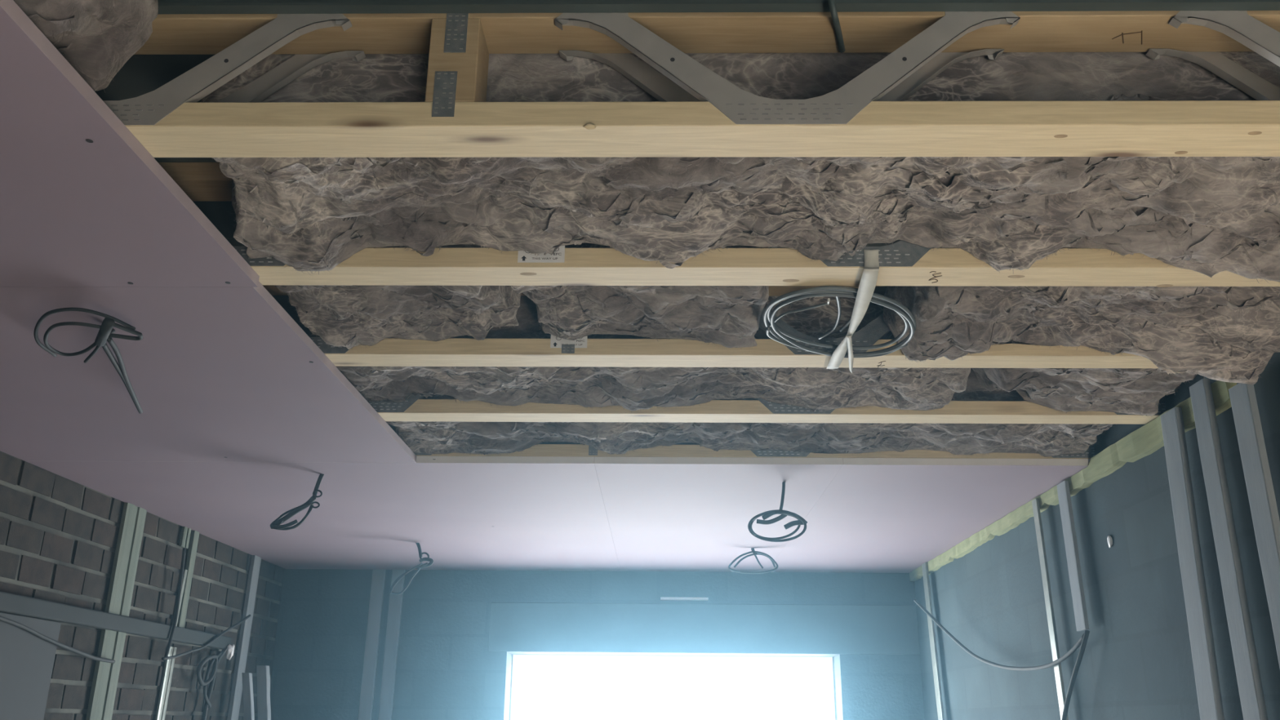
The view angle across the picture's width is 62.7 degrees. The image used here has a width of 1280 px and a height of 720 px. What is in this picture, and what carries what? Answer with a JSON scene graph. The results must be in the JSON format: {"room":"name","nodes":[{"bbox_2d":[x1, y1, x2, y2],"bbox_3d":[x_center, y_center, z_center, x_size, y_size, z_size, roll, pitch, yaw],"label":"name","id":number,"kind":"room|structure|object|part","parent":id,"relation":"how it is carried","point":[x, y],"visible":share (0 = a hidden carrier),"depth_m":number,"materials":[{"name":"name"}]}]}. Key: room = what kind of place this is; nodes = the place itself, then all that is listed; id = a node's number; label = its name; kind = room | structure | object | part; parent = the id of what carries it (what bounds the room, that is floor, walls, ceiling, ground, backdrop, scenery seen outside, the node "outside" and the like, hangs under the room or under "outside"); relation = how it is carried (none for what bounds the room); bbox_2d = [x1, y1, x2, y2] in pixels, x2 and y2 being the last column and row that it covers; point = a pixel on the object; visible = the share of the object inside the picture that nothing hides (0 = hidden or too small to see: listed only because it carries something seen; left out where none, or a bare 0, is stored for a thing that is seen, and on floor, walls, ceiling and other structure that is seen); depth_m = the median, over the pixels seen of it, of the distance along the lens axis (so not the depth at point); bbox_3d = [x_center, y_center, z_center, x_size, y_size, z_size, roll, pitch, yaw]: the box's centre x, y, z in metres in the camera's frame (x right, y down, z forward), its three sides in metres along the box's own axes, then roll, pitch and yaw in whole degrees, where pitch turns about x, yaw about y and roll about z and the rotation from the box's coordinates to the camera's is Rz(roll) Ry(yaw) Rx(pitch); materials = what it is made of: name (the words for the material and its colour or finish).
{"room":"building under construction","nodes":[
{"label":"building under construction","id":0,"kind":"room"},
{"bbox_2d":[0,450,284,719],"bbox_3d":[-2.615,0.908,1.980,0.305,2.973,9.851,0,-19,1],"label":"wall","id":1,"kind":"structure","parent":0,"point":[59,535],"depth_m":4.93,"materials":[{"name":"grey brick"}]},
{"bbox_2d":[0,591,231,649],"bbox_3d":[-2.396,1.042,4.332,0.042,0.070,3.590,0,-19,1],"label":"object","id":2,"kind":"object","parent":1,"relation":"attached to","point":[11,603],"visible":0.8,"depth_m":4.60,"materials":[{"name":"grey metal"}]},
{"bbox_2d":[196,647,227,719],"bbox_3d":[-2.343,1.795,5.692,0.043,0.480,0.383,0,-19,1],"label":"cable","id":3,"kind":"object","parent":2,"relation":"hanging from","point":[216,658],"visible":1,"depth_m":5.69,"materials":[{"name":"grey plastic"}]},
{"bbox_2d":[85,502,146,719],"bbox_3d":[-2.407,1.939,4.547,0.022,2.667,0.219,0,-19,1],"label":"batten","id":4,"kind":"object","parent":1,"relation":"attached to","point":[111,646],"visible":0.87,"depth_m":4.80,"materials":[{"name":"grey metal"}]},
{"bbox_2d":[0,615,115,663],"bbox_3d":[-2.376,1.145,4.286,0.016,0.131,0.968,0,-19,1],"label":"cable","id":5,"kind":"object","parent":4,"relation":"attached to","point":[2,619],"visible":1,"depth_m":4.25,"materials":[{"name":"grey plastic"}]},
{"bbox_2d":[155,646,177,719],"bbox_3d":[-2.404,2.420,4.990,0.014,2.047,0.195,0,-19,1],"label":"metal capping","id":6,"kind":"object","parent":1,"relation":"attached to","point":[161,711],"visible":0.92,"depth_m":5.29,"materials":[{"name":"silver metal"}]},
{"bbox_2d":[161,547,193,661],"bbox_3d":[-2.341,1.261,5.392,0.023,0.563,0.324,0,-19,1],"label":"cable","id":7,"kind":"object","parent":1,"relation":"attached to","point":[166,657],"visible":1,"depth_m":5.32,"materials":[{"name":"grey plastic"}]},
{"bbox_2d":[172,568,187,626],"bbox_3d":[-2.392,1.236,5.456,0.015,0.293,0.058,0,-19,1],"label":"metal capping","id":8,"kind":"object","parent":1,"relation":"attached to","point":[185,571],"visible":0.53,"depth_m":5.47,"materials":[{"name":"silver metal"}]},
{"bbox_2d":[178,526,191,548],"bbox_3d":[-2.389,0.928,5.517,0.018,0.114,0.086,0,-19,1],"label":"metal capping","id":9,"kind":"object","parent":1,"relation":"attached to","point":[185,531],"visible":0.98,"depth_m":5.50,"materials":[{"name":"silver metal"}]},
{"bbox_2d":[177,530,199,627],"bbox_3d":[-2.388,1.151,5.546,0.019,0.521,0.084,0,-19,1],"label":"metal capping","id":10,"kind":"object","parent":1,"relation":"attached to","point":[194,536],"visible":0.91,"depth_m":5.54,"materials":[{"name":"silver metal"}]},
{"bbox_2d":[226,644,235,659],"bbox_3d":[-2.337,1.663,5.980,0.042,0.089,0.072,0,-19,1],"label":"lump","id":11,"kind":"object","parent":1,"relation":"attached to","point":[229,653],"visible":1,"depth_m":5.96,"materials":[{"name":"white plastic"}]},
{"bbox_2d":[226,555,261,719],"bbox_3d":[-2.381,2.439,5.991,0.024,2.665,0.247,0,-19,1],"label":"batten","id":12,"kind":"object","parent":1,"relation":"attached to","point":[255,565],"visible":0.89,"depth_m":6.28,"materials":[{"name":"grey metal"}]},
{"bbox_2d":[192,614,250,651],"bbox_3d":[-2.339,1.524,5.876,0.014,0.267,0.758,0,-19,1],"label":"cable","id":13,"kind":"object","parent":12,"relation":"attached to","point":[248,615],"visible":1,"depth_m":5.85,"materials":[{"name":"grey plastic"}]},
{"bbox_2d":[94,54,900,444],"bbox_3d":[-0.358,-0.451,2.570,4.790,0.020,10.150,0,-19,1],"label":"ceiling","id":14,"kind":"structure","parent":0,"point":[144,74],"depth_m":2.21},
{"bbox_2d":[0,0,259,287],"bbox_3d":[-1.685,-0.542,1.429,1.556,0.028,2.191,0,-19,1],"label":"plasterboard","id":15,"kind":"object","parent":14,"relation":"attached to","point":[83,202],"visible":1,"depth_m":2.04,"materials":[{"name":"pink paper"}]},
{"bbox_2d":[13,0,158,94],"bbox_3d":[-1.265,-0.634,1.614,0.939,0.238,0.553,0,-19,1],"label":"mineral wool","id":16,"kind":"object","parent":15,"relation":"on","point":[97,37],"visible":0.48,"depth_m":1.75,"materials":[{"name":"fabric"}]},
{"bbox_2d":[0,281,416,462],"bbox_3d":[-1.659,0.101,3.289,1.544,0.028,1.746,0,-19,1],"label":"plasterboard","id":17,"kind":"object","parent":14,"relation":"attached to","point":[215,374],"visible":0.91,"depth_m":3.19,"materials":[{"name":"pink paper"}]},
{"bbox_2d":[33,307,142,413],"bbox_3d":[-1.484,-0.003,2.849,0.254,0.065,0.852,9,-21,-23],"label":"coiled cable","id":18,"kind":"object","parent":17,"relation":"hanging from","point":[105,333],"visible":1,"depth_m":2.63,"materials":[{"name":"black plastic"}]},
{"bbox_2d":[26,456,620,571],"bbox_3d":[-1.274,0.877,5.523,2.240,0.028,3.122,0,-19,1],"label":"plasterboard","id":19,"kind":"object","parent":14,"relation":"attached to","point":[467,513],"visible":0.8,"depth_m":4.96,"materials":[{"name":"white paint"}]},
{"bbox_2d":[270,473,324,530],"bbox_3d":[-1.387,0.579,4.278,0.201,0.242,0.129,0,-19,1],"label":"coiled cable","id":20,"kind":"object","parent":19,"relation":"hanging from","point":[276,524],"visible":1,"depth_m":4.23,"materials":[{"name":"grey plastic"}]},
{"bbox_2d":[390,542,433,594],"bbox_3d":[-1.278,1.163,5.880,0.235,0.301,0.100,0,-19,1],"label":"coiled cable","id":21,"kind":"object","parent":19,"relation":"hanging from","point":[421,565],"visible":1,"depth_m":5.88,"materials":[{"name":"grey plastic"}]},
{"bbox_2d":[274,244,520,349],"bbox_3d":[-0.654,-0.217,2.780,0.656,0.255,0.478,0,-19,1],"label":"mineral wool","id":22,"kind":"object","parent":14,"relation":"attached to","point":[348,317],"visible":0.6,"depth_m":2.84,"materials":[{"name":"fabric"}]},
{"bbox_2d":[511,242,768,347],"bbox_3d":[-0.008,-0.212,2.768,0.700,0.262,0.478,0,-19,1],"label":"mineral wool","id":23,"kind":"object","parent":14,"relation":"attached to","point":[726,316],"visible":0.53,"depth_m":2.77,"materials":[{"name":"fabric"}]},
{"bbox_2d":[336,295,970,412],"bbox_3d":[0.037,-0.009,3.329,2.037,0.277,0.474,0,-19,1],"label":"mineral wool","id":24,"kind":"object","parent":14,"relation":"attached to","point":[633,388],"visible":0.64,"depth_m":3.34,"materials":[{"name":"fabric"}]},
{"bbox_2d":[102,10,1279,157],"bbox_3d":[-0.369,-0.515,1.922,4.186,0.281,0.118,0,-19,1],"label":"joist","id":25,"kind":"object","parent":14,"relation":"attached to","point":[706,114],"visible":0.82,"depth_m":1.88,"materials":[{"name":"brown wood"}]},
{"bbox_3d":[-0.344,-0.469,1.848,0.039,0.092,0.002,0,-19,1],"label":"nail plate","id":26,"kind":"part","parent":25,"relation":"part of","materials":[{"name":"metal"}]},
{"bbox_3d":[-0.331,-0.602,1.894,0.039,0.110,0.002,0,-19,1],"label":"nail plate","id":27,"kind":"part","parent":25,"relation":"part of","materials":[{"name":"metal"}]},
{"bbox_2d":[157,0,1279,13],"bbox_3d":[0.419,-0.648,1.883,2.607,0.038,0.024,0,-19,1],"label":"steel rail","id":28,"kind":"object","parent":25,"relation":"attached to","point":[165,6],"visible":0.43,"depth_m":1.88,"materials":[{"name":"grey metal"}]},
{"bbox_2d":[827,0,845,53],"bbox_3d":[0.358,-0.601,1.903,0.015,0.036,0.154,-6,-20,17],"label":"strap","id":29,"kind":"object","parent":25,"relation":"attached to","point":[832,4],"visible":1,"depth_m":1.88,"materials":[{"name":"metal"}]},
{"bbox_2d":[262,284,1158,368],"bbox_3d":[-0.350,-0.126,3.060,4.186,0.273,0.115,0,-19,1],"label":"joist","id":30,"kind":"object","parent":14,"relation":"attached to","point":[555,351],"visible":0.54,"depth_m":2.98,"materials":[{"name":"brown wood"}]},
{"bbox_3d":[-0.203,-0.032,2.966,0.037,0.026,0.002,0,-19,1],"label":"nail plate","id":31,"kind":"part","parent":30,"relation":"part of","materials":[{"name":"metal"}]},
{"bbox_2d":[594,456,843,572],"bbox_3d":[0.330,0.891,5.525,0.966,0.028,3.058,0,-19,1],"label":"plasterboard","id":32,"kind":"object","parent":14,"relation":"attached to","point":[664,513],"visible":0.89,"depth_m":4.84,"materials":[{"name":"white paint"}]},
{"bbox_2d":[728,548,777,573],"bbox_3d":[0.645,1.144,6.000,0.286,0.160,0.048,0,-19,1],"label":"coiled cable","id":33,"kind":"object","parent":32,"relation":"hanging from","point":[753,552],"visible":1,"depth_m":5.99,"materials":[{"name":"grey plastic"}]},
{"bbox_2d":[747,482,807,542],"bbox_3d":[0.564,0.624,4.315,0.242,0.271,0.157,0,-19,1],"label":"coiled cable","id":34,"kind":"object","parent":32,"relation":"hanging from","point":[801,521],"visible":1,"depth_m":4.29,"materials":[{"name":"grey plastic"}]},
{"bbox_2d":[158,162,1279,287],"bbox_3d":[-0.359,-0.322,2.491,4.186,0.273,0.115,0,-19,1],"label":"joist","id":35,"kind":"object","parent":14,"relation":"attached to","point":[905,264],"visible":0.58,"depth_m":2.41,"materials":[{"name":"brown wood"}]},
{"bbox_2d":[763,285,915,357],"bbox_3d":[0.514,-0.107,2.699,0.408,0.053,0.480,0,-19,1],"label":"cable coil","id":36,"kind":"object","parent":35,"relation":"hanging from","point":[780,335],"visible":0.93,"depth_m":2.68,"materials":[{"name":"white plastic"}]},
{"bbox_2d":[826,248,879,373],"bbox_3d":[0.549,-0.106,2.695,0.071,0.075,0.700,-1,-19,4],"label":"tape","id":37,"kind":"object","parent":35,"relation":"hanging from","point":[868,282],"visible":1,"depth_m":2.52,"materials":[{"name":"white plastic"}]},
{"bbox_2d":[200,51,1279,283],"bbox_3d":[0.394,-0.386,2.187,2.680,0.305,0.481,0,-19,1],"label":"mineral wool","id":38,"kind":"object","parent":14,"relation":"attached to","point":[1209,216],"visible":0.75,"depth_m":2.17,"materials":[{"name":"fabric"}]},
{"bbox_2d":[386,368,1116,457],"bbox_3d":[0.393,0.181,3.889,2.728,0.264,0.479,0,-19,1],"label":"mineral wool","id":39,"kind":"object","parent":14,"relation":"attached to","point":[433,437],"visible":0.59,"depth_m":3.92,"materials":[{"name":"grey fabric"}]},
{"bbox_2d":[414,444,1095,458],"bbox_3d":[-0.331,0.264,4.189,4.186,0.272,0.115,0,-19,1],"label":"joist","id":40,"kind":"object","parent":14,"relation":"attached to","point":[538,450],"visible":0.19,"depth_m":4.09,"materials":[{"name":"brown wood"}]},
{"bbox_3d":[-0.183,0.351,4.098,0.035,0.042,0.002,0,-19,1],"label":"nail plate","id":41,"kind":"part","parent":40,"relation":"part of","materials":[{"name":"metal"}]},
{"bbox_2d":[368,393,1166,424],"bbox_3d":[-0.340,0.068,3.622,4.186,0.272,0.115,0,-19,1],"label":"joist","id":42,"kind":"object","parent":14,"relation":"attached to","point":[418,407],"visible":0.27,"depth_m":3.53,"materials":[{"name":"brown wood"}]},
{"bbox_2d":[767,457,1090,573],"bbox_3d":[1.290,0.893,5.507,0.954,0.028,3.058,0,-19,1],"label":"plasterboard","id":43,"kind":"object","parent":14,"relation":"attached to","point":[879,515],"visible":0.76,"depth_m":4.85,"materials":[{"name":"white paint"}]},
{"bbox_2d":[883,247,1279,384],"bbox_3d":[1.209,-0.169,2.734,1.059,0.345,0.482,0,-19,1],"label":"mineral wool","id":44,"kind":"object","parent":14,"relation":"attached to","point":[1225,334],"visible":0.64,"depth_m":2.79,"materials":[{"name":"fabric"}]},
{"bbox_2d":[972,368,1197,416],"bbox_3d":[1.416,-0.007,3.305,0.664,0.273,0.474,0,-19,1],"label":"mineral wool","id":45,"kind":"object","parent":14,"relation":"attached to","point":[1134,391],"visible":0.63,"depth_m":3.33,"materials":[{"name":"fabric"}]},
{"bbox_2d":[270,568,924,719],"bbox_3d":[-0.291,2.573,6.735,4.790,2.973,0.300,0,-19,1],"label":"wall","id":46,"kind":"structure","parent":0,"point":[446,669],"depth_m":6.88,"materials":[{"name":"blue paint"}]},
{"bbox_2d":[358,568,386,719],"bbox_3d":[-1.758,2.638,6.566,0.101,2.674,0.024,0,-19,1],"label":"batten","id":47,"kind":"object","parent":46,"relation":"attached to","point":[371,646],"visible":0.94,"depth_m":6.82,"materials":[{"name":"grey metal"}]},
{"bbox_2d":[377,568,405,719],"bbox_3d":[-1.631,2.638,6.564,0.110,2.675,0.024,0,-19,1],"label":"batten","id":48,"kind":"object","parent":46,"relation":"attached to","point":[390,655],"visible":0.88,"depth_m":6.82,"materials":[{"name":"grey metal"}]},
{"bbox_2d":[660,596,708,599],"bbox_3d":[0.291,1.568,6.896,0.313,0.017,0.032,0,-19,1],"label":"trunking","id":49,"kind":"object","parent":46,"relation":"attached to","point":[661,597],"visible":1,"depth_m":6.88,"materials":[{"name":"white plastic"}]},
{"bbox_2d":[488,602,919,654],"bbox_3d":[0.411,1.752,6.852,2.788,0.312,0.032,0,-19,1],"label":"lintel","id":50,"kind":"object","parent":46,"relation":"attached to","point":[532,627],"visible":1,"depth_m":6.84,"materials":[{"name":"paint"}]},
{"bbox_2d":[914,352,1279,719],"bbox_3d":[1.875,0.969,2.040,0.300,2.973,10.150,0,-19,1],"label":"wall","id":51,"kind":"structure","parent":0,"point":[1136,664],"depth_m":3.92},
{"bbox_2d":[921,562,944,719],"bbox_3d":[1.750,2.465,5.935,0.013,2.648,0.393,0,-19,1],"label":"metal capping","id":52,"kind":"object","parent":51,"relation":"attached to","point":[925,567],"visible":0.96,"depth_m":6.28,"materials":[{"name":"silver metal"}]},
{"bbox_2d":[927,484,1058,574],"bbox_3d":[1.766,0.917,5.393,0.035,0.080,2.212,0,-19,1],"label":"plate","id":53,"kind":"object","parent":51,"relation":"attached to","point":[1022,513],"depth_m":5.16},
{"bbox_2d":[1031,498,1068,719],"bbox_3d":[1.720,1.840,4.112,0.011,2.639,0.183,0,-19,1],"label":"metal capping","id":54,"kind":"object","parent":51,"relation":"attached to","point":[1035,503],"visible":0.97,"depth_m":4.42,"materials":[{"name":"silver metal"}]},
{"bbox_2d":[1057,480,1088,631],"bbox_3d":[1.722,0.776,4.180,0.015,0.587,0.112,0,-19,1],"label":"batten","id":55,"kind":"object","parent":51,"relation":"attached to","point":[1063,488],"visible":1,"depth_m":4.16,"materials":[{"name":"grey metal"}]},
{"bbox_2d":[913,599,1084,671],"bbox_3d":[1.689,1.279,5.074,0.073,0.469,2.102,1,-19,-3],"label":"loose cable","id":56,"kind":"object","parent":55,"relation":"hanging from","point":[1078,642],"visible":0.98,"depth_m":4.87,"materials":[{"name":"grey plastic"}]},
{"bbox_2d":[1062,629,1089,719],"bbox_3d":[1.693,1.268,4.098,0.027,0.396,0.310,2,-19,-5],"label":"loose cable","id":57,"kind":"object","parent":55,"relation":"hanging from","point":[1086,633],"visible":1,"depth_m":4.08,"materials":[{"name":"grey plastic"}]},
{"bbox_2d":[1106,535,1112,547],"bbox_3d":[1.755,0.677,3.920,0.012,0.046,0.040,0,-19,1],"label":"mortar dab","id":58,"kind":"object","parent":51,"relation":"attached to","point":[1109,540],"visible":1,"depth_m":3.91,"materials":[{"name":"white plastic"}]},
{"bbox_2d":[1065,396,1195,497],"bbox_3d":[1.738,0.337,3.752,0.035,0.106,1.066,0,-19,1],"label":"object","id":59,"kind":"object","parent":51,"relation":"attached to","point":[1144,441],"depth_m":3.72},
{"bbox_2d":[1160,407,1224,719],"bbox_3d":[1.697,1.447,3.011,0.019,2.660,0.251,0,-19,1],"label":"metal stud","id":60,"kind":"object","parent":51,"relation":"attached to","point":[1193,576],"visible":1,"depth_m":3.22,"materials":[{"name":"grey metal"}]},
{"bbox_2d":[1210,380,1236,415],"bbox_3d":[1.727,0.097,3.067,0.035,0.098,0.135,0,-19,1],"label":"plate","id":61,"kind":"object","parent":51,"relation":"attached to","point":[1220,389],"depth_m":3.10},
{"bbox_2d":[1189,377,1267,719],"bbox_3d":[1.693,1.348,2.774,0.019,2.693,0.123,0,-19,1],"label":"metal stud","id":62,"kind":"object","parent":51,"relation":"attached to","point":[1234,593],"visible":0.99,"depth_m":3.02,"materials":[{"name":"grey metal"}]},
{"bbox_2d":[1228,382,1279,667],"bbox_3d":[1.689,1.307,2.543,0.019,2.620,0.100,0,-19,1],"label":"metal stud","id":63,"kind":"object","parent":51,"relation":"attached to","point":[1259,483],"visible":0.96,"depth_m":2.86,"materials":[{"name":"grey metal"}]},
{"bbox_3d":[-0.383,2.415,1.579,4.790,0.100,10.150,0,-19,1],"label":"floor","id":64,"kind":"structure","parent":0,"visible":0},
{"bbox_2d":[0,612,61,719],"bbox_3d":[-2.417,1.890,3.466,0.028,2.092,1.107,0,-19,1],"label":"wall panel","id":65,"kind":"object","parent":64,"relation":"on","point":[27,660],"visible":1,"depth_m":4.08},
{"bbox_2d":[241,672,254,719],"bbox_3d":[-2.067,2.699,5.640,0.392,1.950,0.043,0,-19,1],"label":"stud","id":66,"kind":"object","parent":64,"relation":"on","point":[247,685],"visible":1,"depth_m":5.91,"materials":[{"name":"grey metal"}]},
{"bbox_2d":[256,665,271,719],"bbox_3d":[-2.075,2.739,5.832,0.353,1.999,0.054,0,-19,1],"label":"stud","id":67,"kind":"object","parent":64,"relation":"on","point":[264,707],"visible":1,"depth_m":6.09,"materials":[{"name":"grey metal"}]}
]}

